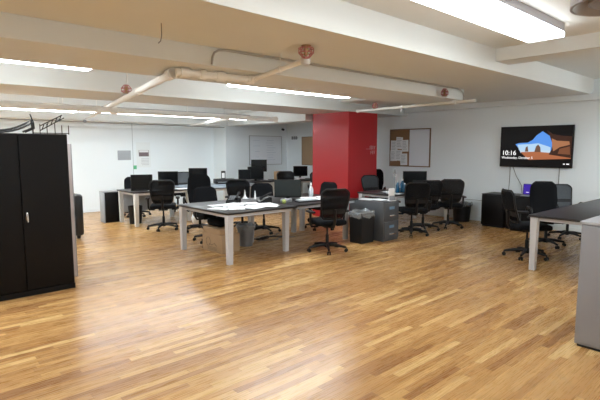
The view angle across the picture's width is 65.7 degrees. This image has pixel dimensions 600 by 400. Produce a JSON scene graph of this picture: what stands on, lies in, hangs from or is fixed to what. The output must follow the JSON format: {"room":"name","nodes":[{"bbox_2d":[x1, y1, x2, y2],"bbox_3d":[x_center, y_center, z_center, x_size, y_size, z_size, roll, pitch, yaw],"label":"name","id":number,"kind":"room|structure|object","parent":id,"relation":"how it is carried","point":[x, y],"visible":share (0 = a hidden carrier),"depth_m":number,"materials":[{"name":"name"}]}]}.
{"room":"open-plan office","nodes":[
{"label":"open-plan office","id":0,"kind":"room"},
{"bbox_2d":[0,119,213,208],"bbox_3d":[-6.268,-1.037,10.927,14.370,2.880,0.100,-6,8,-42],"label":"wall","id":1,"kind":"structure","parent":0,"point":[96,166],"depth_m":12.21,"materials":[{"name":"white paint"}]},
{"bbox_2d":[117,151,130,159],"bbox_3d":[-4.648,-1.183,12.302,0.350,0.250,0.008,-6,8,-42],"label":"poster","id":2,"kind":"object","parent":1,"relation":"attached to","point":[122,155],"visible":1,"depth_m":12.30,"materials":[{"name":"grey paper"}]},
{"bbox_2d":[83,201,182,212],"bbox_3d":[-7.092,0.439,10.264,12.050,0.090,0.015,-6,8,-42],"label":"baseboard","id":3,"kind":"structure","parent":1,"relation":"attached to","point":[180,202],"depth_m":11.89,"materials":[{"name":"white paint"}]},
{"bbox_2d":[136,142,150,167],"bbox_3d":[-4.258,-1.227,12.651,0.400,0.680,0.007,-6,8,-42],"label":"poster","id":4,"kind":"object","parent":1,"relation":"attached to","point":[143,156],"visible":1,"depth_m":12.65,"materials":[{"name":"white paper"}]},
{"bbox_2d":[139,150,148,155],"bbox_3d":[-4.250,-1.272,12.652,0.280,0.170,0.003,-6,8,-42],"label":"photograph","id":5,"kind":"object","parent":4,"relation":"attached to","point":[141,152],"depth_m":12.65},
{"bbox_2d":[213,124,286,200],"bbox_3d":[-1.523,-1.305,14.654,2.320,2.600,0.700,-6,8,-42],"label":"wall","id":6,"kind":"structure","parent":0,"point":[237,136],"depth_m":13.98,"materials":[{"name":"white paint"}]},
{"bbox_2d":[225,126,227,195],"bbox_3d":[-2.158,-1.028,13.642,0.030,2.270,0.030,-6,8,-42],"label":"trim","id":7,"kind":"structure","parent":6,"relation":"attached to","point":[225,126],"depth_m":13.58,"materials":[{"name":"white paint"}]},
{"bbox_2d":[249,135,281,164],"bbox_3d":[-1.062,-1.553,14.547,1.280,0.905,0.030,-6,8,-42],"label":"whiteboard","id":8,"kind":"object","parent":6,"relation":"attached to","point":[269,148],"visible":0.98,"depth_m":14.56,"materials":[{"name":"white"}]},
{"bbox_2d":[0,205,599,399],"bbox_3d":[-0.949,1.088,5.216,14.370,0.100,15.800,-6,8,-42],"label":"floor","id":9,"kind":"structure","parent":0,"point":[443,314],"depth_m":4.36,"materials":[{"name":"brown wood"}]},
{"bbox_2d":[0,133,75,301],"bbox_3d":[-3.173,0.165,5.082,1.140,1.765,0.513,-6,8,-42],"label":"storage cabinet","id":10,"kind":"object","parent":9,"relation":"on","point":[36,242],"visible":1,"depth_m":5.05,"materials":[{"name":"black metal"}]},
{"bbox_2d":[0,119,32,132],"bbox_3d":[-3.213,-0.787,4.881,0.726,0.148,0.061,-6,8,-42],"label":"cable","id":11,"kind":"object","parent":10,"relation":"on","point":[30,121],"visible":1,"depth_m":5.03,"materials":[{"name":"black plastic"}]},
{"bbox_2d":[0,121,34,132],"bbox_3d":[-3.217,-0.782,4.932,0.725,0.140,0.061,-6,8,-42],"label":"cable","id":12,"kind":"object","parent":10,"relation":"on","point":[28,124],"visible":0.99,"depth_m":5.06,"materials":[{"name":"black plastic"}]},
{"bbox_2d":[29,114,68,134],"bbox_3d":[-2.837,-0.858,5.269,0.391,0.225,0.014,-4,8,-34],"label":"cable tray","id":13,"kind":"object","parent":10,"relation":"on","point":[47,125],"visible":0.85,"depth_m":5.28,"materials":[{"name":"black metal"}]},
{"bbox_2d":[67,144,77,276],"bbox_3d":[-3.026,0.159,5.615,0.564,1.660,0.042,-6,8,-42],"label":"partition","id":14,"kind":"object","parent":9,"relation":"on","point":[68,145],"visible":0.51,"depth_m":5.77,"materials":[{"name":"grey laminate"}]},
{"bbox_2d":[74,193,83,238],"bbox_3d":[-4.443,0.269,8.283,0.760,0.860,0.860,6,8,42],"label":"armchair","id":15,"kind":"object","parent":9,"relation":"on","point":[78,201],"visible":0.2,"depth_m":8.29,"materials":[{"name":"black leather"}]},
{"bbox_2d":[99,190,119,222],"bbox_3d":[-4.189,0.141,10.273,0.360,0.680,0.280,-6,8,-42],"label":"base cabinet","id":16,"kind":"object","parent":9,"relation":"on","point":[109,203],"visible":0.81,"depth_m":10.15,"materials":[{"name":"black metal"}]},
{"bbox_2d":[128,205,141,223],"bbox_3d":[-3.557,0.316,10.052,0.300,0.380,0.300,-6,8,-42],"label":"waste bin","id":17,"kind":"object","parent":9,"relation":"on","point":[131,207],"visible":0.63,"depth_m":9.96,"materials":[{"name":"black plastic"}]},
{"bbox_2d":[124,177,150,217],"bbox_3d":[-3.913,-0.080,11.133,0.656,0.929,0.647,-4,7,-32],"label":"office chair","id":18,"kind":"object","parent":9,"relation":"on","point":[127,181],"visible":0.2,"depth_m":11.21,"materials":[{"name":"black fabric"}]},
{"bbox_2d":[117,187,190,226],"bbox_3d":[-3.210,0.117,10.304,1.320,0.720,0.940,-6,8,-42],"label":"office desk","id":19,"kind":"object","parent":9,"relation":"on","point":[126,197],"visible":0.56,"depth_m":10.20,"materials":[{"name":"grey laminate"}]},
{"bbox_2d":[130,174,151,190],"bbox_3d":[-3.372,-0.374,9.910,0.440,0.340,0.180,-2,7,-17],"label":"computer monitor","id":20,"kind":"object","parent":19,"relation":"on","point":[138,182],"visible":0.89,"depth_m":9.85,"materials":[{"name":"black plastic"}]},
{"bbox_2d":[158,171,178,185],"bbox_3d":[-2.971,-0.458,10.493,0.440,0.380,0.180,-1,6,-12],"label":"computer monitor","id":21,"kind":"object","parent":19,"relation":"on","point":[162,175],"visible":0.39,"depth_m":10.44,"materials":[{"name":"black plastic"}]},
{"bbox_2d":[145,180,179,231],"bbox_3d":[-2.728,0.083,9.260,0.656,1.012,0.697,-2,6,-14],"label":"office chair","id":22,"kind":"object","parent":9,"relation":"on","point":[161,191],"visible":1,"depth_m":9.02,"materials":[{"name":"black fabric"}]},
{"bbox_2d":[174,172,188,211],"bbox_3d":[-2.994,-0.217,12.043,0.643,1.003,0.697,-1,6,-12],"label":"office chair","id":23,"kind":"object","parent":9,"relation":"on","point":[183,177],"visible":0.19,"depth_m":12.27,"materials":[{"name":"black plastic"}]},
{"bbox_2d":[183,174,210,232],"bbox_3d":[-1.953,0.059,9.088,0.644,1.099,0.649,-1,6,-12],"label":"office chair","id":24,"kind":"object","parent":9,"relation":"on","point":[194,180],"visible":0.55,"depth_m":9.25,"materials":[{"name":"black fabric"}]},
{"bbox_2d":[191,215,206,223],"bbox_3d":[-2.130,0.330,9.894,0.338,0.387,0.338,-6,8,-42],"label":"bag","id":25,"kind":"object","parent":9,"relation":"on","point":[194,220],"visible":0.27,"depth_m":9.81,"materials":[{"name":"white paper"}]},
{"bbox_2d":[193,187,217,243],"bbox_3d":[-1.545,0.252,8.103,0.656,0.929,0.647,-4,8,-34],"label":"office chair","id":26,"kind":"object","parent":9,"relation":"on","point":[200,194],"visible":0.45,"depth_m":8.21,"materials":[{"name":"black fabric"}]},
{"bbox_2d":[175,183,254,190],"bbox_3d":[-1.972,-0.011,11.479,2.060,0.720,1.400,-6,8,-42],"label":"office desk","id":27,"kind":"object","parent":9,"relation":"on","point":[219,187],"visible":0.07,"depth_m":10.98,"materials":[{"name":"grey laminate"}]},
{"bbox_2d":[189,168,206,175],"bbox_3d":[-2.370,-0.524,10.825,0.420,0.440,0.180,-1,6,-7],"label":"computer monitor","id":28,"kind":"object","parent":27,"relation":"on","point":[191,170],"visible":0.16,"depth_m":10.76,"materials":[{"name":"black plastic"}]},
{"bbox_2d":[213,178,233,183],"bbox_3d":[-1.943,-0.488,11.964,0.520,0.120,0.305,-3,7,-22],"label":"printer","id":29,"kind":"object","parent":27,"relation":"on","point":[216,181],"visible":0.68,"depth_m":11.80,"materials":[{"name":"black plastic"}]},
{"bbox_2d":[238,169,250,182],"bbox_3d":[-1.450,-0.622,12.125,0.320,0.350,0.180,-2,7,-17],"label":"computer monitor","id":30,"kind":"object","parent":27,"relation":"on","point":[243,173],"visible":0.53,"depth_m":12.07,"materials":[{"name":"black plastic"}]},
{"bbox_2d":[202,231,239,253],"bbox_3d":[-1.256,0.653,7.381,0.520,0.292,0.346,6,9,44],"label":"cardboard box","id":31,"kind":"object","parent":9,"relation":"on","point":[215,243],"visible":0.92,"depth_m":7.25,"materials":[{"name":"beige cardboard"}]},
{"bbox_2d":[203,225,235,234],"bbox_3d":[-1.270,0.464,7.348,0.314,0.092,0.480,-6,8,-42],"label":"cardboard box","id":32,"kind":"object","parent":31,"relation":"on","point":[216,230],"visible":0.73,"depth_m":7.24,"materials":[{"name":"beige cardboard"}]},
{"bbox_2d":[207,216,224,226],"bbox_3d":[-1.273,0.318,7.410,0.280,0.179,0.400,-6,8,-42],"label":"bag","id":33,"kind":"object","parent":32,"relation":"on","point":[218,221],"visible":0.7,"depth_m":7.29,"materials":[{"name":"fabric"}]},
{"bbox_2d":[177,199,296,264],"bbox_3d":[-0.996,0.442,7.303,1.270,0.730,1.450,-6,8,-42],"label":"office desk","id":34,"kind":"object","parent":9,"relation":"on","point":[201,207],"visible":0.85,"depth_m":7.06,"materials":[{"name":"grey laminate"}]},
{"bbox_2d":[226,192,240,202],"bbox_3d":[-1.079,-0.042,7.545,0.200,0.176,0.206,1,6,8],"label":"desk phone","id":35,"kind":"object","parent":34,"relation":"on","point":[236,199],"visible":0.99,"depth_m":7.50,"materials":[{"name":"black plastic"}]},
{"bbox_2d":[257,192,271,202],"bbox_3d":[-0.584,-0.044,7.562,0.206,0.176,0.200,-3,7,-22],"label":"desk phone","id":36,"kind":"object","parent":34,"relation":"on","point":[265,198],"visible":1,"depth_m":7.49,"materials":[{"name":"black plastic"}]},
{"bbox_2d":[225,179,257,226],"bbox_3d":[-1.185,0.063,9.447,0.656,1.012,0.697,1,6,8],"label":"office chair","id":37,"kind":"object","parent":9,"relation":"on","point":[233,186],"visible":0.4,"depth_m":9.13,"materials":[{"name":"black fabric"}]},
{"bbox_2d":[236,222,254,246],"bbox_3d":[-0.905,0.570,7.747,0.334,0.378,0.326,-6,8,-42],"label":"waste bin","id":38,"kind":"object","parent":9,"relation":"on","point":[246,230],"visible":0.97,"depth_m":7.64,"materials":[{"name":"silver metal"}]},
{"bbox_2d":[223,179,273,199],"bbox_3d":[-1.439,-0.197,13.125,0.850,0.730,1.450,-6,8,-42],"label":"office desk","id":39,"kind":"object","parent":9,"relation":"on","point":[271,182],"visible":0.27,"depth_m":12.81,"materials":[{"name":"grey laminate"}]},
{"bbox_2d":[247,167,263,180],"bbox_3d":[-1.220,-0.718,12.729,0.440,0.390,0.180,-2,7,-17],"label":"computer monitor","id":40,"kind":"object","parent":39,"relation":"on","point":[256,172],"visible":0.95,"depth_m":12.69,"materials":[{"name":"black plastic"}]},
{"bbox_2d":[251,160,266,179],"bbox_3d":[-1.169,-0.864,13.231,0.440,0.570,0.180,-1,6,-12],"label":"computer monitor","id":41,"kind":"object","parent":39,"relation":"on","point":[254,163],"visible":0.73,"depth_m":13.17,"materials":[{"name":"black plastic"}]},
{"bbox_2d":[251,183,280,234],"bbox_3d":[-0.693,0.160,8.945,0.656,0.929,0.647,-1,6,-12],"label":"office chair","id":42,"kind":"object","parent":9,"relation":"on","point":[260,189],"visible":0.5,"depth_m":9.12,"materials":[{"name":"black fabric"}]},
{"bbox_2d":[277,171,298,209],"bbox_3d":[-0.325,-0.235,12.162,0.656,1.012,0.697,-1,6,-12],"label":"office chair","id":43,"kind":"object","parent":9,"relation":"on","point":[281,175],"visible":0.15,"depth_m":12.42,"materials":[{"name":"black fabric"}]},
{"bbox_2d":[268,177,309,192],"bbox_3d":[-0.107,-0.244,13.549,1.300,0.730,1.000,-6,8,-42],"label":"office desk","id":44,"kind":"object","parent":9,"relation":"on","point":[305,180],"visible":0.18,"depth_m":13.34,"materials":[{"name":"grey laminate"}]},
{"bbox_2d":[293,166,306,177],"bbox_3d":[0.006,-0.821,13.758,0.420,0.370,0.180,-1,6,-12],"label":"computer monitor","id":45,"kind":"object","parent":44,"relation":"on","point":[299,171],"visible":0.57,"depth_m":13.70,"materials":[{"name":"black plastic"}]},
{"bbox_2d":[248,193,358,238],"bbox_3d":[0.011,0.335,8.278,1.500,0.730,1.400,-6,8,-42],"label":"office desk","id":46,"kind":"object","parent":9,"relation":"on","point":[301,206],"visible":0.52,"depth_m":8.28,"materials":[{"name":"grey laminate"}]},
{"bbox_2d":[274,180,300,199],"bbox_3d":[-0.208,-0.176,7.971,0.460,0.350,0.180,0,6,0],"label":"computer monitor","id":47,"kind":"object","parent":46,"relation":"on","point":[282,188],"visible":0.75,"depth_m":7.92,"materials":[{"name":"black plastic"}]},
{"bbox_2d":[295,199,320,202],"bbox_3d":[0.134,0.013,7.730,0.440,0.024,0.140,-4,8,-34],"label":"paper","id":48,"kind":"object","parent":46,"relation":"on","point":[310,200],"visible":0.98,"depth_m":7.67,"materials":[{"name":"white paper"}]},
{"bbox_2d":[308,183,313,196],"bbox_3d":[0.199,-0.182,8.443,0.092,0.259,0.098,2,7,18],"label":"spray bottle","id":49,"kind":"object","parent":46,"relation":"on","point":[311,190],"visible":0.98,"depth_m":8.41,"materials":[{"name":"white plastic"}]},
{"bbox_2d":[305,182,336,230],"bbox_3d":[0.418,0.116,9.349,0.656,0.929,0.647,6,9,43],"label":"office chair","id":50,"kind":"object","parent":9,"relation":"on","point":[325,185],"visible":0.38,"depth_m":9.43,"materials":[{"name":"black fabric"}]},
{"bbox_2d":[306,188,349,254],"bbox_3d":[0.434,0.301,7.273,0.656,1.012,0.697,-2,7,-20],"label":"office chair","id":51,"kind":"object","parent":9,"relation":"on","point":[334,203],"visible":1,"depth_m":7.04,"materials":[{"name":"black fabric"}]},
{"bbox_2d":[313,111,376,215],"bbox_3d":[1.055,-0.821,11.059,1.000,2.420,1.140,-6,8,-42],"label":"pillar","id":52,"kind":"structure","parent":9,"relation":"on","point":[330,130],"depth_m":10.61,"materials":[{"name":"red paint"}]},
{"bbox_2d":[347,111,348,189],"bbox_3d":[1.065,-0.738,10.306,0.016,2.420,0.016,-6,8,-42],"label":"trim","id":53,"kind":"structure","parent":52,"relation":"attached to","point":[348,111],"depth_m":10.26,"materials":[{"name":"red paint"}]},
{"bbox_2d":[349,210,374,243],"bbox_3d":[1.064,0.439,8.026,0.406,0.578,0.338,-6,8,-42],"label":"waste bin","id":54,"kind":"object","parent":9,"relation":"on","point":[361,223],"visible":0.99,"depth_m":7.93,"materials":[{"name":"black plastic"}]},
{"bbox_2d":[349,197,398,241],"bbox_3d":[1.343,0.340,8.414,0.420,0.690,0.822,-6,8,-42],"label":"filing cabinet","id":55,"kind":"object","parent":9,"relation":"on","point":[386,212],"visible":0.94,"depth_m":8.12,"materials":[{"name":"metal"}]},
{"bbox_2d":[387,188,395,200],"bbox_3d":[1.617,-0.095,8.196,0.140,0.220,0.100,-3,7,-22],"label":"paper holder","id":56,"kind":"object","parent":55,"relation":"on","point":[391,197],"visible":1,"depth_m":8.19,"materials":[{"name":"white plastic"}]},
{"bbox_2d":[361,175,387,198],"bbox_3d":[1.749,-0.052,10.543,0.643,1.003,0.697,-3,7,-27],"label":"office chair","id":57,"kind":"object","parent":9,"relation":"on","point":[369,182],"visible":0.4,"depth_m":10.76,"materials":[{"name":"grey fabric"}]},
{"bbox_2d":[376,169,385,189],"bbox_3d":[1.817,-0.212,11.561,0.645,1.099,0.649,2,7,18],"label":"office chair","id":58,"kind":"object","parent":9,"relation":"on","point":[379,173],"visible":0.14,"depth_m":11.70,"materials":[{"name":"black plastic"}]},
{"bbox_2d":[357,188,447,219],"bbox_3d":[2.237,0.161,9.861,2.020,0.730,0.950,-6,8,-42],"label":"office desk","id":59,"kind":"object","parent":9,"relation":"on","point":[374,193],"visible":0.34,"depth_m":9.36,"materials":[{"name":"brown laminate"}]},
{"bbox_2d":[403,171,426,183],"bbox_3d":[2.446,-0.417,9.942,0.500,0.400,0.180,0,6,3],"label":"computer monitor","id":60,"kind":"object","parent":59,"relation":"on","point":[408,176],"visible":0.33,"depth_m":9.88,"materials":[{"name":"black plastic"}]},
{"bbox_2d":[397,182,430,237],"bbox_3d":[2.086,0.150,8.650,0.656,1.012,0.697,0,6,-4],"label":"office chair","id":61,"kind":"object","parent":9,"relation":"on","point":[416,194],"visible":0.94,"depth_m":8.39,"materials":[{"name":"black fabric"}]},
{"bbox_2d":[408,180,442,230],"bbox_3d":[2.443,0.092,9.180,0.656,1.012,0.697,-1,6,-12],"label":"office chair","id":62,"kind":"object","parent":9,"relation":"on","point":[436,185],"visible":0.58,"depth_m":8.94,"materials":[{"name":"black fabric"}]},
{"bbox_2d":[432,179,465,228],"bbox_3d":[3.039,0.056,9.508,0.656,1.012,0.697,1,6,8],"label":"office chair","id":63,"kind":"object","parent":9,"relation":"on","point":[453,189],"visible":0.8,"depth_m":9.25,"materials":[{"name":"black fabric"}]},
{"bbox_2d":[453,202,470,221],"bbox_3d":[3.610,0.246,10.395,0.461,0.444,0.450,-6,8,-42],"label":"waste bin","id":64,"kind":"object","parent":9,"relation":"on","point":[460,215],"visible":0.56,"depth_m":10.25,"materials":[{"name":"black plastic"}]},
{"bbox_2d":[481,192,515,227],"bbox_3d":[4.149,0.200,9.736,0.570,0.680,0.480,-6,8,-42],"label":"base cabinet","id":65,"kind":"object","parent":9,"relation":"on","point":[492,208],"visible":0.74,"depth_m":9.56,"materials":[{"name":"black metal"}]},
{"bbox_2d":[504,193,530,228],"bbox_3d":[4.511,0.243,9.338,0.570,0.680,0.560,-6,8,-42],"label":"base cabinet","id":66,"kind":"object","parent":9,"relation":"on","point":[522,202],"visible":0.2,"depth_m":9.11,"materials":[{"name":"black metal"}]},
{"bbox_2d":[520,184,531,196],"bbox_3d":[4.527,-0.190,9.121,0.320,0.227,0.286,5,8,36],"label":"laptop","id":67,"kind":"object","parent":66,"relation":"on","point":[526,187],"visible":0.48,"depth_m":9.25,"materials":[{"name":"grey plastic"}]},
{"bbox_2d":[501,188,552,260],"bbox_3d":[3.348,0.344,6.888,0.697,1.012,0.656,0,6,3],"label":"office chair","id":68,"kind":"object","parent":9,"relation":"on","point":[513,217],"visible":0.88,"depth_m":6.81,"materials":[{"name":"black fabric"}]},
{"bbox_2d":[525,181,565,248],"bbox_3d":[4.098,0.234,7.694,0.612,1.055,0.616,1,6,10],"label":"office chair","id":69,"kind":"object","parent":9,"relation":"on","point":[543,194],"visible":0.65,"depth_m":7.88,"materials":[{"name":"black fabric"}]},
{"bbox_2d":[528,199,599,269],"bbox_3d":[4.659,0.516,6.578,3.000,0.740,1.600,-6,8,-42],"label":"conference table","id":70,"kind":"object","parent":9,"relation":"on","point":[571,214],"visible":0.86,"depth_m":6.14,"materials":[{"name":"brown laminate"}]},
{"bbox_2d":[547,184,581,240],"bbox_3d":[4.848,0.207,8.411,0.611,0.952,0.662,0,6,-2],"label":"office chair","id":71,"kind":"object","parent":9,"relation":"on","point":[564,191],"visible":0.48,"depth_m":8.62,"materials":[{"name":"black fabric"}]},
{"bbox_2d":[574,215,599,351],"bbox_3d":[3.137,0.674,3.808,1.410,1.030,1.140,-6,8,-42],"label":"base cabinet","id":72,"kind":"object","parent":9,"relation":"on","point":[587,323],"visible":1,"depth_m":3.69,"materials":[{"name":"white wood"}]},
{"bbox_2d":[287,78,599,228],"bbox_3d":[4.428,-0.921,9.866,0.100,2.880,15.800,-6,8,-42],"label":"wall","id":73,"kind":"structure","parent":0,"point":[465,143],"depth_m":10.21,"materials":[{"name":"white paint"}]},
{"bbox_2d":[302,136,312,164],"bbox_3d":[0.354,-1.504,14.261,0.020,0.880,0.880,-6,8,-42],"label":"notice board","id":74,"kind":"object","parent":73,"relation":"attached to","point":[307,142],"visible":0.59,"depth_m":14.39,"materials":[{"name":"beige"}]},
{"bbox_2d":[389,128,430,166],"bbox_3d":[2.734,-1.305,11.620,0.025,0.940,1.200,-6,8,-42],"label":"notice board","id":75,"kind":"object","parent":73,"relation":"attached to","point":[419,139],"visible":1,"depth_m":11.48,"materials":[{"name":"brown wood"}]},
{"bbox_2d":[390,150,396,160],"bbox_3d":[2.413,-1.143,11.983,0.002,0.277,0.219,-6,8,-42],"label":"paper","id":76,"kind":"object","parent":75,"relation":"attached to","point":[392,152],"visible":1,"depth_m":12.00,"materials":[{"name":"white paper"}]},
{"bbox_2d":[395,150,401,160],"bbox_3d":[2.517,-1.140,11.861,0.002,0.277,0.209,-6,8,-42],"label":"paper","id":77,"kind":"object","parent":75,"relation":"attached to","point":[398,152],"visible":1,"depth_m":11.87,"materials":[{"name":"white paper"}]},
{"bbox_2d":[396,137,402,148],"bbox_3d":[2.525,-1.447,11.821,0.002,0.310,0.215,-6,8,-42],"label":"paper","id":78,"kind":"object","parent":75,"relation":"attached to","point":[398,139],"visible":1,"depth_m":11.83,"materials":[{"name":"white paper"}]},
{"bbox_2d":[400,153,406,164],"bbox_3d":[2.621,-1.027,11.751,0.002,0.297,0.220,-6,8,-42],"label":"paper","id":79,"kind":"object","parent":75,"relation":"attached to","point":[403,157],"visible":1,"depth_m":11.75,"materials":[{"name":"white paper"}]},
{"bbox_2d":[402,140,407,151],"bbox_3d":[2.642,-1.363,11.693,0.002,0.297,0.210,-6,8,-42],"label":"paper","id":80,"kind":"object","parent":75,"relation":"attached to","point":[404,142],"visible":1,"depth_m":11.69,"materials":[{"name":"white paper"}]},
{"bbox_2d":[418,211,581,231],"bbox_3d":[4.619,0.498,9.721,0.015,0.090,15.100,-6,8,-42],"label":"baseboard","id":81,"kind":"structure","parent":73,"relation":"attached to","point":[560,228],"depth_m":10.40,"materials":[{"name":"white paint"}]},
{"bbox_2d":[405,92,599,112],"bbox_3d":[4.577,-1.993,9.409,0.130,0.130,15.100,-6,8,-42],"label":"trim","id":82,"kind":"structure","parent":73,"relation":"attached to","point":[593,96],"depth_m":9.58,"materials":[{"name":"white paint"}]},
{"bbox_2d":[500,125,574,167],"bbox_3d":[4.739,-1.073,9.366,0.078,0.830,1.400,-6,8,-42],"label":"television","id":83,"kind":"object","parent":73,"relation":"attached to","point":[549,146],"visible":1,"depth_m":9.29,"materials":[{"name":"black plastic"}]},
{"bbox_2d":[341,0,599,78],"bbox_3d":[-0.949,-1.874,4.891,14.370,0.100,15.800,-6,8,-42],"label":"ceiling","id":84,"kind":"structure","parent":0,"point":[588,65],"depth_m":4.81,"materials":[{"name":"beige paint"}]},
{"bbox_2d":[0,99,77,112],"bbox_3d":[-6.076,-1.824,7.495,4.606,0.568,0.228,-6,8,-42],"label":"ceiling light","id":85,"kind":"object","parent":84,"relation":"hanging from","point":[58,99],"visible":0.21,"depth_m":8.65,"materials":[{"name":"grey"}]},
{"bbox_2d":[0,108,77,112],"bbox_3d":[-6.074,-1.562,7.525,4.602,0.040,0.228,-6,8,-42],"label":"diffuser","id":86,"kind":"object","parent":85,"relation":"attached to","point":[0,108],"depth_m":8.65,"materials":[{"name":"white"}]},
{"bbox_2d":[0,59,90,70],"bbox_3d":[-3.771,-1.565,4.196,3.606,0.364,0.248,-6,8,-42],"label":"ceiling light","id":87,"kind":"object","parent":84,"relation":"hanging from","point":[1,60],"visible":0.11,"depth_m":5.13,"materials":[{"name":"grey plastic"}]},
{"bbox_2d":[85,68,177,118],"bbox_3d":[-3.085,-1.820,7.706,0.148,0.582,7.110,-4,7,-31],"label":"ceiling pipe","id":88,"kind":"object","parent":84,"relation":"hanging from","point":[168,75],"visible":0.73,"depth_m":5.73,"materials":[{"name":"white paint"}]},
{"bbox_2d":[121,85,131,93],"bbox_3d":[-2.453,-1.564,6.568,0.151,0.124,0.151,-6,8,-42],"label":"sprinkler","id":89,"kind":"object","parent":88,"relation":"attached to","point":[126,89],"visible":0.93,"depth_m":6.55,"materials":[{"name":"red metal"}]},
{"bbox_3d":[-4.923,-1.806,10.640,0.060,0.070,0.040,-6,8,-42],"label":"clamp","id":90,"kind":"object","parent":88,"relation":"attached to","visible":0},
{"bbox_2d":[0,118,224,127],"bbox_3d":[-5.220,-1.759,10.375,8.300,0.051,0.016,-6,8,-42],"label":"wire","id":91,"kind":"object","parent":90,"relation":"attached to","point":[0,118],"visible":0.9,"depth_m":11.01,"materials":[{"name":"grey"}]},
{"bbox_2d":[0,98,277,121],"bbox_3d":[-4.361,-1.752,7.296,10.280,0.668,0.135,-6,8,-42],"label":"beam","id":92,"kind":"structure","parent":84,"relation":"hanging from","point":[3,104],"depth_m":8.26,"materials":[{"name":"white paint"}]},
{"bbox_2d":[190,119,228,125],"bbox_3d":[-2.225,-1.873,11.210,0.088,0.058,3.045,-3,7,-28],"label":"ceiling pipe","id":93,"kind":"object","parent":92,"relation":"attached to","point":[216,120],"visible":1,"depth_m":11.09,"materials":[{"name":"white paint"}]},
{"bbox_2d":[0,93,312,126],"bbox_3d":[-5.521,-1.931,8.663,12.600,0.610,4.100,-6,8,-42],"label":"beam","id":94,"kind":"structure","parent":84,"relation":"attached to","point":[4,113],"depth_m":11.40,"materials":[{"name":"beige paint"}]},
{"bbox_2d":[88,100,249,119],"bbox_3d":[-2.806,-2.154,10.421,4.006,0.550,0.228,-6,8,-42],"label":"ceiling light","id":95,"kind":"object","parent":84,"relation":"hanging from","point":[96,100],"visible":0.12,"depth_m":10.30,"materials":[{"name":"grey"}]},
{"bbox_2d":[92,112,235,119],"bbox_3d":[-2.805,-1.901,10.450,4.002,0.040,0.228,-6,8,-42],"label":"diffuser","id":96,"kind":"object","parent":95,"relation":"attached to","point":[92,112],"depth_m":10.51,"materials":[{"name":"white"}]},
{"bbox_2d":[0,62,407,117],"bbox_3d":[-3.073,-1.853,7.267,14.370,0.460,1.250,-6,8,-42],"label":"beam","id":97,"kind":"structure","parent":84,"relation":"attached to","point":[18,79],"depth_m":7.46,"materials":[{"name":"beige paint"}]},
{"bbox_2d":[0,12,463,103],"bbox_3d":[-1.993,-1.523,4.255,11.920,0.460,1.000,-6,8,-42],"label":"beam","id":98,"kind":"structure","parent":84,"relation":"attached to","point":[22,38],"depth_m":4.54,"materials":[{"name":"beige paint"}]},
{"bbox_2d":[175,67,254,84],"bbox_3d":[-0.880,-1.309,4.914,0.903,0.100,0.101,-5,8,-37],"label":"ceiling pipe","id":99,"kind":"object","parent":98,"relation":"attached to","point":[181,72],"visible":0.97,"depth_m":4.85,"materials":[{"name":"white metal"}]},
{"bbox_2d":[211,49,463,99],"bbox_3d":[0.934,-1.577,6.180,4.863,0.207,0.039,-6,8,-42],"label":"conduit","id":100,"kind":"object","parent":98,"relation":"attached to","point":[217,50],"visible":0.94,"depth_m":5.59,"materials":[{"name":"grey metal"}]},
{"bbox_2d":[227,84,349,97],"bbox_3d":[-0.074,-1.925,7.506,2.456,0.370,0.248,-6,8,-42],"label":"ceiling light","id":101,"kind":"object","parent":84,"relation":"hanging from","point":[229,85],"visible":0.14,"depth_m":7.40,"materials":[{"name":"grey"}]},
{"bbox_2d":[0,0,593,98],"bbox_3d":[-0.340,-1.612,4.240,14.370,0.280,1.220,-6,8,-42],"label":"beam","id":102,"kind":"structure","parent":84,"relation":"attached to","point":[341,34],"depth_m":4.29,"materials":[{"name":"beige paint"}]},
{"bbox_2d":[251,52,310,82],"bbox_3d":[-0.209,-1.410,4.922,0.775,0.269,0.103,5,8,36],"label":"ceiling pipe","id":103,"kind":"object","parent":102,"relation":"hanging from","point":[280,69],"visible":0.8,"depth_m":4.89,"materials":[{"name":"white metal"}]},
{"bbox_2d":[298,44,313,58],"bbox_3d":[0.060,-1.444,4.526,0.155,0.124,0.155,-6,8,-42],"label":"sprinkler","id":104,"kind":"object","parent":102,"relation":"attached to","point":[305,46],"visible":1,"depth_m":4.50,"materials":[{"name":"red metal"}]},
{"bbox_2d":[441,88,448,96],"bbox_3d":[2.265,-1.682,7.282,0.121,0.124,0.121,-6,8,-42],"label":"sprinkler","id":105,"kind":"object","parent":102,"relation":"attached to","point":[443,92],"visible":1,"depth_m":7.26,"materials":[{"name":"red metal"}]},
{"bbox_2d":[224,90,518,113],"bbox_3d":[1.172,-2.400,11.425,2.450,0.280,7.500,-6,8,-42],"label":"ceiling","id":106,"kind":"structure","parent":84,"relation":"attached to","point":[479,96],"depth_m":9.82,"materials":[{"name":"beige paint"}]},
{"bbox_2d":[356,99,475,112],"bbox_3d":[1.983,-1.912,8.458,0.081,0.604,2.656,-5,8,-38],"label":"ceiling pipe","id":107,"kind":"object","parent":84,"relation":"hanging from","point":[402,106],"visible":0.94,"depth_m":8.31,"materials":[{"name":"beige metal"}]},
{"bbox_2d":[413,0,564,42],"bbox_3d":[1.271,-1.628,3.721,3.576,0.135,0.368,-6,8,-42],"label":"ceiling light","id":108,"kind":"object","parent":84,"relation":"attached to","point":[513,18],"visible":1,"depth_m":4.14,"materials":[{"name":"grey"}]},
{"bbox_2d":[496,32,599,64],"bbox_3d":[4.789,-1.617,3.741,0.370,0.160,6.380,-6,8,-42],"label":"girder","id":109,"kind":"object","parent":84,"relation":"attached to","point":[584,44],"visible":1,"depth_m":5.54,"materials":[{"name":"beige paint"}]},
{"bbox_2d":[570,0,599,16],"bbox_3d":[2.505,-1.592,3.597,0.720,0.140,0.720,-6,8,-42],"label":"ceiling vent","id":110,"kind":"object","parent":84,"relation":"in","point":[588,8],"visible":1,"depth_m":3.83,"materials":[{"name":"brown"}]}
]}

